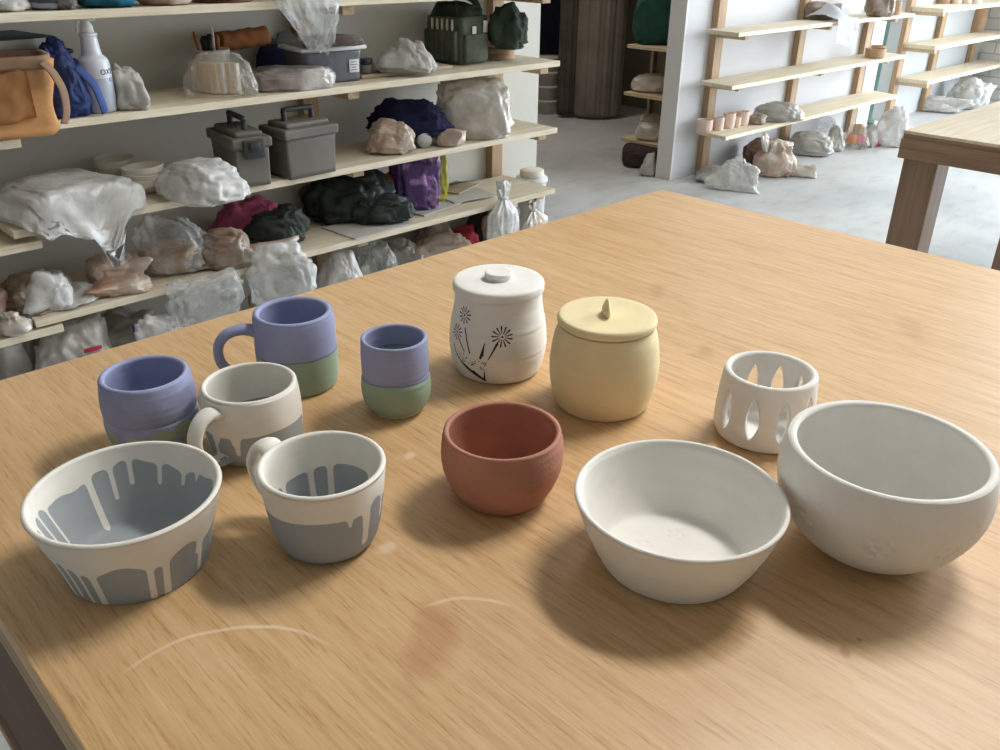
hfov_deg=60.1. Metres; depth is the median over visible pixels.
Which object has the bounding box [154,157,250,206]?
plastic bag
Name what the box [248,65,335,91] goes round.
plastic bag
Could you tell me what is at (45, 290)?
plastic bag
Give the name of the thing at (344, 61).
plastic tub
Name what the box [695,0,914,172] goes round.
shelving unit
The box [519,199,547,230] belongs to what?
plastic bag
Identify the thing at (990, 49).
brick wall
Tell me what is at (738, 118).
clay cup
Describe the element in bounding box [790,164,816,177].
plastic bag
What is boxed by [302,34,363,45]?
lid
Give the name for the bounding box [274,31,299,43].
cloth bundle
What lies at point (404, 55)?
plastic bag
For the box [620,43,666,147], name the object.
shelving unit
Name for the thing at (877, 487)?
bowl
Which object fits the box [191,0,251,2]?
round board
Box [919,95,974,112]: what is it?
plastic bag
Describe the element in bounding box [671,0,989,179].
wall
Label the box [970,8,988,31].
clay pot
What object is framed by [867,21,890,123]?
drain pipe
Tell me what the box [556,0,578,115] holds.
curtain
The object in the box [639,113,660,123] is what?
bag
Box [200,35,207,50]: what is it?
tool
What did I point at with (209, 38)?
tool
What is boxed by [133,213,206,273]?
plastic bag
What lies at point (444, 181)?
plastic bag
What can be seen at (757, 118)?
clay lump
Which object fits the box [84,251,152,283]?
bag
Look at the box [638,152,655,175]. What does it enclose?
plastic bag
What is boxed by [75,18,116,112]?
spray bottle
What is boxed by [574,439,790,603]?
shallow bowl
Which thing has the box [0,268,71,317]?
plastic bag
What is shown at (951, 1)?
clay pot
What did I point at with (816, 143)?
plastic bag
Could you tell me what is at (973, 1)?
clay pot
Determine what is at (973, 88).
plastic bag
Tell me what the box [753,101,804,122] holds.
plastic bag
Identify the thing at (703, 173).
plastic bag
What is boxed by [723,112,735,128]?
clay cup
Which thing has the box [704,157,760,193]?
plastic bag
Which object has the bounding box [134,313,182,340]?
plastic bag
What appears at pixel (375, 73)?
board
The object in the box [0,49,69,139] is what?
tote bag
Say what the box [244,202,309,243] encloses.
cloth bag
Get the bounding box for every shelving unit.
[0,0,559,327]
[0,138,63,347]
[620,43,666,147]
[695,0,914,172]
[884,0,999,111]
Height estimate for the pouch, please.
0.073 m
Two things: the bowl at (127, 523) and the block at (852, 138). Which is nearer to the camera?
the bowl at (127, 523)
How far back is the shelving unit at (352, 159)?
2.77 m
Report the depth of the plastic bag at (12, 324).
2.28 m
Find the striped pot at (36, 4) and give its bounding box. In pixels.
[28,0,60,9]
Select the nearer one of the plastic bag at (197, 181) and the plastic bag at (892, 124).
the plastic bag at (197, 181)
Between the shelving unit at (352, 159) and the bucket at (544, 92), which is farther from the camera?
the bucket at (544, 92)
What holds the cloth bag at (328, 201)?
on the shelving unit at (352, 159)
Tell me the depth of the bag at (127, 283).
2.47 m
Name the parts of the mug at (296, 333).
handle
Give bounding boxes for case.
[206,110,271,186]
[258,104,338,179]
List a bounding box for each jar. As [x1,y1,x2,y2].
[360,58,372,73]
[449,264,546,383]
[549,296,659,421]
[893,0,901,14]
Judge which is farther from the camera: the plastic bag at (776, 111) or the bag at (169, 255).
the plastic bag at (776, 111)
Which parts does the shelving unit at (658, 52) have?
shelf, shelf, shelf, panel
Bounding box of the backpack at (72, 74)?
[39,35,107,117]
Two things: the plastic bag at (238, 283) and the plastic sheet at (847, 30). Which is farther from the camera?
the plastic sheet at (847, 30)
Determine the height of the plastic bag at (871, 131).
0.148 m
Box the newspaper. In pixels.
[322,222,409,239]
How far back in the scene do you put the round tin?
3.33 m
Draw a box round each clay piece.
[188,61,220,93]
[200,61,227,93]
[207,61,234,93]
[214,61,241,93]
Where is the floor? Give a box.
[0,100,999,749]
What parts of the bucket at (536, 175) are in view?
lid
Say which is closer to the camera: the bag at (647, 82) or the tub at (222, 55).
the tub at (222, 55)
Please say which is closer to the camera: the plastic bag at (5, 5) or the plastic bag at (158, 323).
the plastic bag at (5, 5)
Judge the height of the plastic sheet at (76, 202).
0.235 m
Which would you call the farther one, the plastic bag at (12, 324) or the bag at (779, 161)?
the bag at (779, 161)
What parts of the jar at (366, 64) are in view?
lid, glass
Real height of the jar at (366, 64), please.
0.046 m
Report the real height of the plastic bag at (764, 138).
0.146 m
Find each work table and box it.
[0,190,999,749]
[885,101,999,270]
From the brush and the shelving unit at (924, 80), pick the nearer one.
the brush
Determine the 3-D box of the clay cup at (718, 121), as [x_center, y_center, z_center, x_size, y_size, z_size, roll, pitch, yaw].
[1.244,-1.433,4.928,0.063,0.071,0.063,-23,35,-38]
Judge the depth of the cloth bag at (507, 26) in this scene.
3.22 m
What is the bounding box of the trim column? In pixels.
[655,0,688,179]
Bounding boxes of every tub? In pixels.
[192,47,229,61]
[278,41,366,82]
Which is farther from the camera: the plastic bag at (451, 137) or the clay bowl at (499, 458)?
the plastic bag at (451, 137)
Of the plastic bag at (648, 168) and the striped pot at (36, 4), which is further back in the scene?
the plastic bag at (648, 168)
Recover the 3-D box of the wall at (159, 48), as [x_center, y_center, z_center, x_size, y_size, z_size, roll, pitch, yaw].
[-1.802,-1.212,1.795,5.385,3.000,0.120,-23,35,-38]
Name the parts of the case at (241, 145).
handle, lid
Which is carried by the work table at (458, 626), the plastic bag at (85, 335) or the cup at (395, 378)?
the cup at (395, 378)
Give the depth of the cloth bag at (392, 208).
3.07 m
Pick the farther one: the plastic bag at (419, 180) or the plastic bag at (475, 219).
the plastic bag at (475, 219)
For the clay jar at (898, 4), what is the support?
on the shelving unit at (718, 31)
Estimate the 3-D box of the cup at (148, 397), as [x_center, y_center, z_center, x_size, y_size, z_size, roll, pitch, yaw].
[-0.331,0.031,0.821,0.086,0.074,0.086,-6,28,-13]
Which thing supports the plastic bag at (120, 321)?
on the floor
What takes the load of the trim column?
attached to the wall at (761, 52)
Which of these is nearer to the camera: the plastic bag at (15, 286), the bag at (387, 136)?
the plastic bag at (15, 286)
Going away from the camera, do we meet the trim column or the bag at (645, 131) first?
the trim column
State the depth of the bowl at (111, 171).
2.55 m
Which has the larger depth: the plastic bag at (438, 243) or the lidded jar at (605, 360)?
the plastic bag at (438, 243)
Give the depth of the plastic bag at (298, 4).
2.52 m
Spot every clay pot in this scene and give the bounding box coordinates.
[936,0,949,3]
[950,0,961,3]
[961,0,971,3]
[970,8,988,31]
[971,0,981,3]
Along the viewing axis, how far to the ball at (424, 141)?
3.10 m
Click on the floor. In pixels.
(853, 191)
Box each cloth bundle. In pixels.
[256,44,286,67]
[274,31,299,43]
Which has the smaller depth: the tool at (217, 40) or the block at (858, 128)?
the tool at (217, 40)
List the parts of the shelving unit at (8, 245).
shelf, shelf, shelf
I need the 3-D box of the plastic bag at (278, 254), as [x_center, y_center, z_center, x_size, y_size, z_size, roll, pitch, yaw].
[-0.735,-0.409,2.785,0.183,0.053,0.086,-7,28,-15]
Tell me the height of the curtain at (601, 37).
2.380 m
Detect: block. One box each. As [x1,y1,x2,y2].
[846,133,857,143]
[853,123,863,133]
[857,133,865,143]
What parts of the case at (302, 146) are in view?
handle, lid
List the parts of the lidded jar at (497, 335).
lid, knob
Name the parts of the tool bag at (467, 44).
handle, handle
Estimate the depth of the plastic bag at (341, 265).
3.02 m
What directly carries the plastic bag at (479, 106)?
on the shelving unit at (352, 159)
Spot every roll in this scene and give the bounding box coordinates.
[214,25,270,49]
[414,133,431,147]
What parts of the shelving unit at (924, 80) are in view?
rail, rail, rail, shelf, shelf, shelf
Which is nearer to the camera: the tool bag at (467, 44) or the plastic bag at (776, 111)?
the tool bag at (467, 44)
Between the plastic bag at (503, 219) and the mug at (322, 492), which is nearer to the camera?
the mug at (322, 492)
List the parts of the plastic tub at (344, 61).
lid panel, lid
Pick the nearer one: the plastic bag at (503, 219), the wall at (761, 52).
the plastic bag at (503, 219)
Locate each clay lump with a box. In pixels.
[748,113,766,124]
[805,1,842,19]
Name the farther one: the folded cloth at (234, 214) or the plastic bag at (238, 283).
the folded cloth at (234, 214)
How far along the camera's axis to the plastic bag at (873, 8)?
5.51 m
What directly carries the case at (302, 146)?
on the shelving unit at (352, 159)
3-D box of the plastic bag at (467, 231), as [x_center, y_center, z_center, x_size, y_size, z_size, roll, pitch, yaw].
[-0.152,-0.541,3.624,0.132,0.179,0.129,0,27,-1]
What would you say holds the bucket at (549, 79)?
on the bucket at (544, 92)
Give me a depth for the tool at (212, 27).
2.59 m
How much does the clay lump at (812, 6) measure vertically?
0.102 m
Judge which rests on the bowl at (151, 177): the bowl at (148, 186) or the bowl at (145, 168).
the bowl at (145, 168)
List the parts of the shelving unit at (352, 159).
shelf, shelf, shelf, shelf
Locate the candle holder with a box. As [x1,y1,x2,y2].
[714,351,818,453]
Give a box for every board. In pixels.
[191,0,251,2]
[360,63,452,78]
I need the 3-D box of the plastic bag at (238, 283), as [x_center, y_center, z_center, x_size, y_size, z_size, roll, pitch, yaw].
[-0.879,-0.230,2.596,0.251,0.148,0.071,-23,35,-38]
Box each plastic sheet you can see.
[0,168,147,268]
[806,3,858,45]
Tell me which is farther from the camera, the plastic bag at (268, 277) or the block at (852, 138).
the block at (852, 138)
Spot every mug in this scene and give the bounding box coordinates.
[187,362,302,467]
[213,296,337,397]
[246,431,385,563]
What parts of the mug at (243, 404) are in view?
handle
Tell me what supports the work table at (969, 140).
on the floor
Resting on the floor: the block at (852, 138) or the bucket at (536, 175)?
the bucket at (536, 175)
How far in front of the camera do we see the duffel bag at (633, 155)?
5.24 m
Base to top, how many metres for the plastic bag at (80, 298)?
0.046 m
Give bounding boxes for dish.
[865,47,886,58]
[871,45,885,47]
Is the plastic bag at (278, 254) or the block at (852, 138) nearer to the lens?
the plastic bag at (278, 254)
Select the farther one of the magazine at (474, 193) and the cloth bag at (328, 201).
the magazine at (474, 193)
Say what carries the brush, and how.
in the tool bag at (467, 44)
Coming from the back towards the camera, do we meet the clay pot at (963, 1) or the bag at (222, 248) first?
the clay pot at (963, 1)
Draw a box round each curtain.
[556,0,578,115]
[574,0,627,117]
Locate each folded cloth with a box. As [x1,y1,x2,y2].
[77,0,135,6]
[206,195,278,231]
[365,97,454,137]
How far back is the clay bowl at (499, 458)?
0.73 m
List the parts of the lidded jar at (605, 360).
knob, lid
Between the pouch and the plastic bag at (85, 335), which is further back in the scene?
the plastic bag at (85, 335)
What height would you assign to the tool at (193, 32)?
0.158 m
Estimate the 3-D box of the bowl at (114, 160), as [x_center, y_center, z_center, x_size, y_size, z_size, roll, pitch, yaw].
[-1.151,-0.631,2.591,0.120,0.042,0.120,-23,35,-38]
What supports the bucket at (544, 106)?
on the floor
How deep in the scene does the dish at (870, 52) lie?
5.79 m
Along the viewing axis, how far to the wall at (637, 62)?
7.04 m
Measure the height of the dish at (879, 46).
0.043 m
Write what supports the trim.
attached to the wall at (761, 52)
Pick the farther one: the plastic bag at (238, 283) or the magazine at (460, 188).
the magazine at (460, 188)
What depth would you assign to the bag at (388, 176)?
3.21 m
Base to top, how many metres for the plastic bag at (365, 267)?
0.251 m
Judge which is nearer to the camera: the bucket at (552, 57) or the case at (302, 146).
the case at (302, 146)
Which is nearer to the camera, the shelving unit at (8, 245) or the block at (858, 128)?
the shelving unit at (8, 245)
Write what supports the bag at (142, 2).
on the shelving unit at (352, 159)
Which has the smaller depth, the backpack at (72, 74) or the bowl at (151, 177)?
the backpack at (72, 74)
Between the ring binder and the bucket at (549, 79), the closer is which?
the ring binder
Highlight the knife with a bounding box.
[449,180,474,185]
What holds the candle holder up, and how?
on the work table at (458, 626)
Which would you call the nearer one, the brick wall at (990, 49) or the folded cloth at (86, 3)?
the folded cloth at (86, 3)
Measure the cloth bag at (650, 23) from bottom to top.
0.403 m
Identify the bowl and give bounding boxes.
[20,441,221,604]
[93,153,135,167]
[95,162,135,174]
[120,161,163,175]
[121,168,164,181]
[136,180,155,193]
[441,401,563,515]
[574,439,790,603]
[777,400,999,574]
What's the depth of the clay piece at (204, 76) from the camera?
2.56 m
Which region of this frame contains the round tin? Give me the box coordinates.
[488,44,514,59]
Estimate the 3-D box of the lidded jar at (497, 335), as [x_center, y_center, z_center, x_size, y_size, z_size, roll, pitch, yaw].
[-0.002,-0.061,0.965,0.110,0.115,0.110,-23,35,-38]
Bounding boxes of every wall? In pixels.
[0,0,540,327]
[621,0,650,108]
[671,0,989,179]
[973,6,999,100]
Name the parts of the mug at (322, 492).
handle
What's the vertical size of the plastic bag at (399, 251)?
0.194 m
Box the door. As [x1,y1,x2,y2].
[539,0,560,54]
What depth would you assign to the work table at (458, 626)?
0.66 m
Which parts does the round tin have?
lid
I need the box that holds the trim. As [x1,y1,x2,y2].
[854,21,886,125]
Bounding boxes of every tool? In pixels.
[192,31,200,50]
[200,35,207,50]
[206,34,213,50]
[212,27,215,50]
[214,35,219,49]
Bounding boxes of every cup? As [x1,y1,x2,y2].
[97,355,199,444]
[360,324,430,418]
[697,118,712,131]
[713,116,724,130]
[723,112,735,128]
[734,116,740,127]
[736,110,749,125]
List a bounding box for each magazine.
[413,199,460,216]
[445,187,495,202]
[447,181,478,194]
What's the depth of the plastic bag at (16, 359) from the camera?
2.42 m
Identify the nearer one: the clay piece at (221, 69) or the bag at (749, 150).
the clay piece at (221, 69)
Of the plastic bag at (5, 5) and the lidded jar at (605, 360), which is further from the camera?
the plastic bag at (5, 5)
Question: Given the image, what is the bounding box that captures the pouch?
[58,0,76,9]
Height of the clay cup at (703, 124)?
0.061 m
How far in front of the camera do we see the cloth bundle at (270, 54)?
2.85 m
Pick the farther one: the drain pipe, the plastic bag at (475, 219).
the drain pipe
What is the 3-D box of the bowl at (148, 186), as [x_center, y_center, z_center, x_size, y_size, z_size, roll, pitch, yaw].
[-1.043,-0.563,2.547,0.132,0.044,0.132,-23,35,-38]
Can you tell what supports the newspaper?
on the shelving unit at (352, 159)
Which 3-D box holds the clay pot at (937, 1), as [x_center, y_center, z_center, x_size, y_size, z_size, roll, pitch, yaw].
[3.423,-2.922,6.672,0.108,0.106,0.108,-23,35,-38]
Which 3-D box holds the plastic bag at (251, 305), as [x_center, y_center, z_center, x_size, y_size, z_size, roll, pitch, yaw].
[-0.745,-0.204,2.924,0.198,0.199,0.154,-6,28,-13]
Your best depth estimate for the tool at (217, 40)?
2.63 m
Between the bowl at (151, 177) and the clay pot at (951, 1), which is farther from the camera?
the clay pot at (951, 1)
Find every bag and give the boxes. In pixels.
[0,0,31,10]
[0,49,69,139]
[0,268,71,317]
[0,288,7,319]
[0,311,32,336]
[0,339,34,379]
[23,271,73,314]
[33,312,112,370]
[64,281,98,309]
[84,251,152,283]
[84,273,152,297]
[101,306,154,347]
[113,63,149,110]
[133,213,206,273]
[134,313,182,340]
[136,0,191,4]
[137,237,200,273]
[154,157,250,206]
[167,269,241,317]
[188,227,252,270]
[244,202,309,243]
[248,241,316,305]
[248,290,287,308]
[250,235,299,258]
[287,0,337,34]
[299,169,395,224]
[315,249,362,289]
[350,193,414,224]
[360,248,397,275]
[366,118,415,154]
[373,37,437,72]
[383,237,422,269]
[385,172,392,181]
[388,156,440,210]
[414,221,452,243]
[414,232,471,257]
[424,0,487,64]
[435,75,514,139]
[435,128,465,146]
[439,155,448,201]
[452,224,478,243]
[466,211,487,241]
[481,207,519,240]
[487,1,527,49]
[487,180,518,239]
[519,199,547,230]
[622,143,657,167]
[631,73,663,92]
[632,0,670,44]
[635,121,659,140]
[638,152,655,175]
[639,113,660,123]
[695,165,721,180]
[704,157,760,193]
[742,137,761,164]
[752,138,796,177]
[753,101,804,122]
[761,132,769,152]
[789,130,833,156]
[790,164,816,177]
[828,123,844,151]
[858,124,878,147]
[864,0,895,16]
[876,105,908,146]
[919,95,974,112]
[946,75,996,109]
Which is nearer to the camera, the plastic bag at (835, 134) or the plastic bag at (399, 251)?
the plastic bag at (399, 251)
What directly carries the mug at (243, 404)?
on the work table at (458, 626)
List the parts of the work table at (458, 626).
rail, panel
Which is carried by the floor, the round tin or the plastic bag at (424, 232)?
the plastic bag at (424, 232)
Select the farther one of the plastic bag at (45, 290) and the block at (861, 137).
the block at (861, 137)
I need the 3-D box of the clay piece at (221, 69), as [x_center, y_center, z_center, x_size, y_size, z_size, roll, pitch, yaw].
[-0.856,-0.884,2.570,0.105,0.086,0.016,14,30,25]
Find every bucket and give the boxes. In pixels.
[516,167,547,219]
[538,85,556,99]
[538,99,556,113]
[539,55,557,71]
[539,71,557,85]
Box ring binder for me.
[0,30,51,49]
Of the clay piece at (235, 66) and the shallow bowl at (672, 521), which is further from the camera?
the clay piece at (235, 66)
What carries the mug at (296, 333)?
on the work table at (458, 626)
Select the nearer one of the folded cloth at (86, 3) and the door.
the folded cloth at (86, 3)
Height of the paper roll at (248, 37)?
0.068 m
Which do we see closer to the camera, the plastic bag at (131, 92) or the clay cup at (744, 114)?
the plastic bag at (131, 92)
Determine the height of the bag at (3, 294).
0.103 m
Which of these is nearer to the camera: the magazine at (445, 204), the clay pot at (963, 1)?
the magazine at (445, 204)
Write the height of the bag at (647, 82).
0.102 m
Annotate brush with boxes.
[431,18,433,28]
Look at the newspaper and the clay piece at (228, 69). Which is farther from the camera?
the newspaper
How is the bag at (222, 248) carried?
on the shelving unit at (352, 159)
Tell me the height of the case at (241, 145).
0.201 m
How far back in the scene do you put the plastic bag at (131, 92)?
2.30 m

